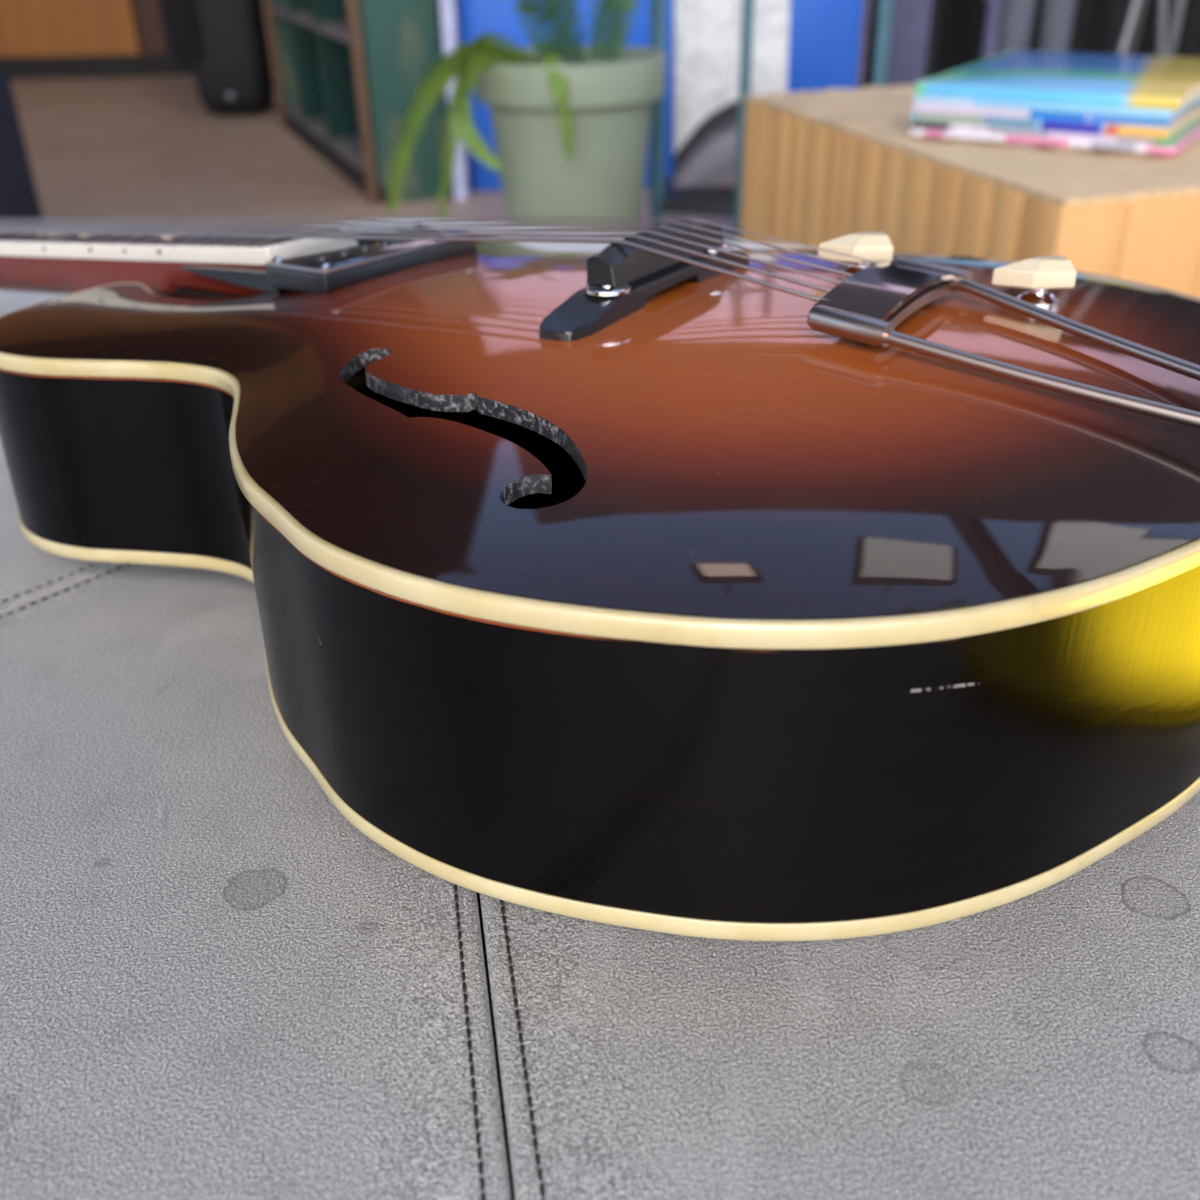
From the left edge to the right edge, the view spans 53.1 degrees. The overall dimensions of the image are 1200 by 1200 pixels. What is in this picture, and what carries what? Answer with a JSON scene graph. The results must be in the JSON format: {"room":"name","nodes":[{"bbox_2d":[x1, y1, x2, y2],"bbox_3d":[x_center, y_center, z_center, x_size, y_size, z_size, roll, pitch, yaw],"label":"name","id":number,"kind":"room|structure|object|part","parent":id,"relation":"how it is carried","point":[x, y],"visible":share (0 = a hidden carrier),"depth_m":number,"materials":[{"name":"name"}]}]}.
{"room":"living room","nodes":[
{"label":"living room","id":0,"kind":"room"},
{"bbox_2d":[132,0,280,71],"bbox_3d":[-2.379,-3.893,4.913,3.900,3.200,0.150,-1,30,0],"label":"wall","id":1,"kind":"structure","parent":0,"point":[132,0],"depth_m":5.57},
{"bbox_2d":[0,0,141,56],"bbox_3d":[-2.929,-3.400,5.080,1.550,2.200,0.040,-1,30,0],"label":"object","id":2,"kind":"structure","parent":1,"relation":"in","point":[28,28],"depth_m":5.51,"materials":[{"name":"orange wood"}]},
{"bbox_2d":[0,54,193,78],"bbox_3d":[-2.900,-2.468,5.574,2.600,0.090,0.030,-1,30,0],"label":"baseboard","id":3,"kind":"structure","parent":1,"relation":"attached to","point":[142,64],"depth_m":5.56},
{"bbox_2d":[133,0,168,53],"bbox_3d":[-1.899,-3.421,5.080,0.480,2.200,0.040,-1,30,0],"label":"door frame","id":4,"kind":"structure","parent":1,"relation":"in","point":[147,12],"depth_m":5.51,"materials":[{"name":"red wood"}]},
{"bbox_2d":[10,72,734,241],"bbox_3d":[-0.210,-0.506,2.274,8.400,0.100,8.250,-1,30,0],"label":"floor","id":5,"kind":"structure","parent":0,"point":[136,146],"depth_m":3.57,"materials":[{"name":"wood"}]},
{"bbox_2d":[0,68,44,224],"bbox_3d":[-1.350,-0.757,2.245,0.460,0.398,0.347,-3,30,-3],"label":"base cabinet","id":6,"kind":"object","parent":5,"relation":"on","point":[19,198],"visible":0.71,"depth_m":2.31,"materials":[{"name":"black wood"}]},
{"bbox_2d":[158,0,274,114],"bbox_3d":[-1.387,-2.449,4.074,0.365,1.495,0.227,-1,30,0],"label":"speaker","id":7,"kind":"object","parent":5,"relation":"on","point":[224,43],"visible":0.98,"depth_m":4.28,"materials":[{"name":"black plastic"}]},
{"bbox_2d":[262,0,454,205],"bbox_3d":[-0.752,-1.844,3.360,0.228,1.150,1.430,-12,32,-19],"label":"bookshelf","id":8,"kind":"object","parent":5,"relation":"on","point":[351,70],"visible":0.98,"depth_m":3.05,"materials":[{"name":"paint"}]},
{"bbox_3d":[-1.110,-2.141,3.886,0.020,1.150,0.042,-12,32,-19],"label":"corner post","id":9,"kind":"part","parent":8,"relation":"part of","materials":[{"name":"brown wood"}]},
{"bbox_3d":[-1.002,-2.167,3.927,0.200,1.150,0.020,-12,32,-19],"label":"panel","id":10,"kind":"part","parent":8,"relation":"part of","materials":[{"name":"green paint"}]},
{"bbox_2d":[272,4,363,49],"bbox_3d":[-0.745,-1.668,3.464,0.180,0.025,1.390,-12,32,-19],"label":"shelf","id":11,"kind":"object","parent":8,"relation":"attached to","point":[325,25],"depth_m":3.37,"materials":[{"name":"grey paint"}]},
{"bbox_2d":[286,104,377,182],"bbox_3d":[-0.739,-1.399,3.619,0.180,0.025,1.390,-12,32,-19],"label":"shelf","id":12,"kind":"object","parent":8,"relation":"attached to","point":[344,147],"depth_m":3.51,"materials":[{"name":"grey paint"}]},
{"bbox_3d":[-0.587,-1.506,2.768,0.020,1.150,0.042,-12,32,-19],"label":"corner post","id":13,"kind":"part","parent":8,"relation":"part of","materials":[{"name":"wood"}]},
{"bbox_3d":[-0.476,-1.528,2.803,0.200,1.150,0.020,-12,32,-19],"label":"panel","id":14,"kind":"part","parent":8,"relation":"part of","materials":[{"name":"green paint"}]},
{"bbox_3d":[-0.656,-1.865,3.393,0.020,1.150,1.420,-12,32,-19],"label":"panel","id":15,"kind":"part","parent":8,"relation":"part of","materials":[{"name":"white paint"}]},
{"bbox_2d":[387,0,666,234],"bbox_3d":[-0.092,-1.004,2.145,0.356,0.886,0.530,23,38,36],"label":"potted fern","id":16,"kind":"object","parent":5,"relation":"on","point":[571,122],"visible":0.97,"depth_m":2.15,"materials":[{"name":"plant"}]},
{"bbox_2d":[475,45,666,234],"bbox_3d":[-0.052,-0.819,2.298,0.356,0.412,0.356,-1,30,0],"label":"pot","id":17,"kind":"object","parent":16,"relation":"attached to","point":[611,90],"depth_m":2.15,"materials":[{"name":"green ceramic"}]},
{"bbox_2d":[0,219,1199,1199],"bbox_3d":[-0.111,0.081,0.708,1.241,0.448,1.314,-19,35,-29],"label":"pouf","id":18,"kind":"object","parent":5,"relation":"on","point":[215,984],"visible":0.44,"depth_m":0.27,"materials":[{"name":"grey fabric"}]},
{"bbox_3d":[-0.438,0.023,0.839,0.666,0.385,0.533,-1,27,0],"label":"leather panel","id":19,"kind":"part","parent":18,"relation":"part of","materials":[{"name":"grey leather"}]},
{"bbox_3d":[-0.486,0.149,0.574,0.494,0.406,0.667,18,35,30],"label":"leather panel","id":20,"kind":"part","parent":18,"relation":"part of","materials":[{"name":"grey leather"}]},
{"bbox_3d":[-0.384,-0.079,1.005,0.582,0.358,0.680,-1,27,0],"label":"leather panel","id":21,"kind":"part","parent":18,"relation":"part of","materials":[{"name":"grey leather"}]},
{"bbox_3d":[-0.227,0.258,0.400,0.499,0.414,0.649,-1,27,0],"label":"leather panel","id":22,"kind":"part","parent":18,"relation":"part of","materials":[{"name":"grey leather"}]},
{"bbox_2d":[0,217,1199,940],"bbox_3d":[-0.236,-0.114,0.527,0.975,0.137,0.384,12,32,21],"label":"guitar","id":23,"kind":"object","parent":18,"relation":"on","point":[670,578],"visible":1,"depth_m":0.28,"materials":[{"name":"paint"}]},
{"bbox_3d":[-0.091,-0.143,0.486,0.030,0.002,0.086,16,31,30],"label":"plate","id":24,"kind":"part","parent":23,"relation":"part of","materials":[{"name":"plastic"}]},
{"bbox_3d":[0.003,-0.022,0.469,0.455,0.014,0.379,16,32,30],"label":"plate","id":25,"kind":"part","parent":23,"relation":"part of","materials":[{"name":"black paint"}]},
{"bbox_3d":[0.001,-0.104,0.427,0.455,0.017,0.379,16,32,30],"label":"plate","id":26,"kind":"part","parent":23,"relation":"part of","materials":[{"name":"paint"}]},
{"bbox_3d":[0.089,-0.098,0.375,0.026,0.006,0.074,16,32,30],"label":"plate","id":27,"kind":"part","parent":23,"relation":"part of","materials":[{"name":"black"}]},
{"bbox_3d":[0.127,-0.047,0.314,0.126,0.029,0.005,21,37,33],"label":"rod","id":28,"kind":"part","parent":23,"relation":"part of","materials":[{"name":"silver metal"}]},
{"bbox_3d":[0.153,-0.067,0.351,0.006,0.027,0.141,-18,34,-26],"label":"rod","id":29,"kind":"part","parent":23,"relation":"part of","materials":[{"name":"silver metal"}]},
{"bbox_3d":[0.026,-0.088,1.005,0.448,0.355,0.679,-1,27,0],"label":"leather panel","id":30,"kind":"part","parent":18,"relation":"part of","materials":[{"name":"grey leather"}]},
{"bbox_3d":[0.206,0.215,0.429,0.476,0.412,0.669,-6,30,-8],"label":"leather panel","id":31,"kind":"part","parent":18,"relation":"part of","materials":[{"name":"grey leather"}]},
{"bbox_2d":[458,0,863,191],"bbox_3d":[0.152,-1.407,3.011,1.000,0.710,0.070,-1,30,0],"label":"wall","id":32,"kind":"structure","parent":5,"relation":"on","point":[824,45],"depth_m":2.99,"materials":[{"name":"paint"}]},
{"bbox_2d":[440,0,468,200],"bbox_3d":[-0.361,-1.303,2.939,0.032,0.620,0.040,-1,30,0],"label":"trim","id":33,"kind":"structure","parent":32,"relation":"attached to","point":[448,8],"depth_m":2.94,"materials":[{"name":"white paint"}]},
{"bbox_3d":[-0.233,-1.378,3.024,0.230,0.660,0.050,-1,30,0],"label":"panel","id":34,"kind":"part","parent":32,"relation":"part of","materials":[{"name":"blue paint"}]},
{"bbox_3d":[0.039,-1.383,3.024,0.306,0.660,0.050,-1,30,0],"label":"panel","id":35,"kind":"part","parent":32,"relation":"part of","materials":[{"name":"blue paint"}]},
{"bbox_3d":[0.554,-1.394,3.024,0.196,0.660,0.050,-1,30,0],"label":"panel","id":36,"kind":"part","parent":32,"relation":"part of","materials":[{"name":"blue paint"}]},
{"bbox_2d":[649,0,790,242],"bbox_3d":[0.204,-1.245,2.338,0.283,1.100,0.321,9,32,18],"label":"metal rack","id":37,"kind":"object","parent":5,"relation":"on","point":[662,191],"visible":0.43,"depth_m":2.40,"materials":[{"name":"metal"}]},
{"bbox_3d":[0.114,-1.310,2.455,0.020,1.100,0.020,-13,32,-19],"label":"post","id":38,"kind":"part","parent":37,"relation":"part of","materials":[{"name":"teal metal"}]},
{"bbox_3d":[0.111,-1.180,2.230,0.020,1.100,0.020,-13,32,-19],"label":"post","id":39,"kind":"part","parent":37,"relation":"part of","materials":[{"name":"teal metal"}]},
{"bbox_3d":[0.234,-0.849,2.532,0.282,0.016,0.305,3,30,8],"label":"rail","id":40,"kind":"part","parent":37,"relation":"part of","materials":[{"name":"metal"}]},
{"bbox_2d":[664,176,734,207],"bbox_3d":[0.234,-0.861,2.528,0.258,0.008,0.279,3,30,8],"label":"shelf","id":41,"kind":"object","parent":37,"relation":"attached to","point":[711,197],"depth_m":2.47,"materials":[{"name":"metal"}]},
{"bbox_2d":[673,0,789,187],"bbox_3d":[0.268,-1.055,2.473,0.232,0.380,0.075,-3,30,-3],"label":"poster","id":42,"kind":"object","parent":37,"relation":"on","point":[706,33],"visible":0.67,"depth_m":2.45,"materials":[{"name":"white paper"}]},
{"bbox_3d":[0.267,-1.059,2.484,0.230,0.370,0.014,-3,24,-3],"label":"stretcher frame","id":43,"kind":"part","parent":42,"relation":"part of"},
{"bbox_3d":[0.272,-1.153,2.178,0.020,1.100,0.020,11,32,19],"label":"post","id":44,"kind":"part","parent":37,"relation":"part of","materials":[{"name":"teal metal"}]},
{"bbox_2d":[872,0,893,86],"bbox_3d":[0.559,-1.282,2.292,0.100,1.200,0.100,-1,30,0],"label":"post","id":45,"kind":"object","parent":5,"relation":"on","point":[885,9],"visible":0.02,"depth_m":2.38,"materials":[{"name":"teal metal"}]},
{"bbox_2d":[886,0,931,86],"bbox_3d":[0.647,-1.387,2.429,0.085,1.240,0.120,2,30,5],"label":"fabric panel","id":46,"kind":"object","parent":5,"relation":"on","point":[910,25],"visible":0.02,"depth_m":2.53,"materials":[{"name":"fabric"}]},
{"bbox_2d":[924,0,938,79],"bbox_3d":[1.102,-1.427,2.711,0.704,1.011,0.240,-1,30,0],"label":"rail","id":47,"kind":"object","parent":5,"relation":"on","point":[935,3],"visible":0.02,"depth_m":2.77,"materials":[{"name":"metal"}]},
{"bbox_2d":[996,0,1075,55],"bbox_3d":[0.999,-1.545,2.641,0.170,0.670,0.065,-1,30,0],"label":"jeans","id":48,"kind":"object","parent":47,"relation":"hanging from","point":[1057,16],"visible":0.73,"depth_m":2.75,"materials":[{"name":"fabric"}]},
{"bbox_3d":[0.963,-1.540,2.644,0.088,0.660,0.065,-1,30,0],"label":"trouser leg","id":49,"kind":"part","parent":48,"relation":"part of","materials":[{"name":"grey fabric"}]},
{"bbox_3d":[1.038,-1.542,2.644,0.090,0.660,0.065,-1,30,0],"label":"trouser leg","id":50,"kind":"part","parent":48,"relation":"part of","materials":[{"name":"grey fabric"}]},
{"bbox_2d":[740,85,1199,297],"bbox_3d":[0.659,-0.404,1.544,0.735,0.419,0.734,-9,31,-14],"label":"wooden block","id":51,"kind":"object","parent":5,"relation":"on","point":[822,166],"visible":0.39,"depth_m":1.24,"materials":[{"name":"brown wood"}]},
{"bbox_2d":[910,124,1199,154],"bbox_3d":[0.555,-0.558,1.386,0.274,0.007,0.360,17,35,29],"label":"picture book","id":52,"kind":"object","parent":51,"relation":"on","point":[1194,133],"visible":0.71,"depth_m":1.25,"materials":[{"name":"paper"}]},
{"bbox_2d":[911,116,1199,146],"bbox_3d":[0.550,-0.564,1.384,0.270,0.007,0.355,17,35,28],"label":"picture book","id":53,"kind":"object","parent":52,"relation":"on","point":[1175,138],"visible":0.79,"depth_m":1.25,"materials":[{"name":"paper"}]},
{"bbox_2d":[912,103,1199,138],"bbox_3d":[0.548,-0.570,1.375,0.263,0.010,0.350,17,35,29],"label":"picture book","id":54,"kind":"object","parent":53,"relation":"on","point":[949,118],"visible":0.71,"depth_m":1.25,"materials":[{"name":"multicoloured paper"}]},
{"bbox_2d":[913,100,1199,126],"bbox_3d":[0.545,-0.581,1.375,0.261,0.009,0.350,17,34,28],"label":"picture book","id":55,"kind":"object","parent":54,"relation":"on","point":[917,106],"visible":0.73,"depth_m":1.25,"materials":[{"name":"paper"}]},
{"bbox_2d":[914,95,1199,118],"bbox_3d":[0.549,-0.585,1.367,0.263,0.007,0.355,18,35,29],"label":"picture book","id":56,"kind":"object","parent":55,"relation":"on","point":[1076,108],"visible":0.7,"depth_m":1.23,"materials":[{"name":"blue paper"}]},
{"bbox_2d":[914,50,1199,109],"bbox_3d":[0.551,-0.597,1.367,0.268,0.012,0.361,17,35,28],"label":"picture book","id":57,"kind":"object","parent":56,"relation":"on","point":[1131,81],"visible":1,"depth_m":1.30,"materials":[{"name":"blue paper"}]},
{"bbox_2d":[980,0,1002,60],"bbox_3d":[0.775,-1.244,2.317,0.150,1.100,0.150,-1,30,0],"label":"fabric panel","id":58,"kind":"object","parent":5,"relation":"on","point":[994,8],"visible":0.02,"depth_m":2.37,"materials":[{"name":"purple fabric"}]},
{"bbox_2d":[1116,0,1166,55],"bbox_3d":[1.076,-1.228,2.374,0.218,0.994,0.174,-1,30,0],"label":"folding stand","id":59,"kind":"object","parent":5,"relation":"on","point":[1129,37],"visible":0.24,"depth_m":2.37,"materials":[{"name":"grey metal"}]},
{"bbox_3d":[1.026,-1.026,2.422,0.118,0.595,0.018,-12,32,-19],"label":"leg","id":60,"kind":"part","parent":59,"relation":"part of","materials":[{"name":"grey metal"}]},
{"bbox_3d":[1.079,-1.067,2.493,0.018,0.595,0.129,-1,30,0],"label":"leg","id":61,"kind":"part","parent":59,"relation":"part of","materials":[{"name":"grey metal"}]},
{"bbox_3d":[1.133,-1.028,2.422,0.118,0.595,0.018,10,32,19],"label":"leg","id":62,"kind":"part","parent":59,"relation":"part of","materials":[{"name":"grey metal"}]},
{"bbox_2d":[1165,0,1185,56],"bbox_3d":[1.209,-1.311,2.467,0.060,1.050,0.060,-1,30,0],"label":"stand","id":63,"kind":"object","parent":5,"relation":"on","point":[1178,9],"visible":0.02,"depth_m":2.52,"materials":[{"name":"grey metal"}]},
{"bbox_2d":[455,0,869,185],"bbox_3d":[1.629,-1.807,2.913,4.270,1.450,0.100,-1,30,0],"label":"wall","id":64,"kind":"structure","parent":0,"point":[866,2],"depth_m":3.06,"materials":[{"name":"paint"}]},
{"bbox_2d":[862,0,1199,87],"bbox_3d":[1.817,-1.674,2.866,2.300,1.240,0.087,-1,30,0],"label":"curtain","id":65,"kind":"object","parent":64,"relation":"hanging from","point":[1098,26],"visible":0.02,"depth_m":3.00,"materials":[{"name":"fabric"}]}
]}

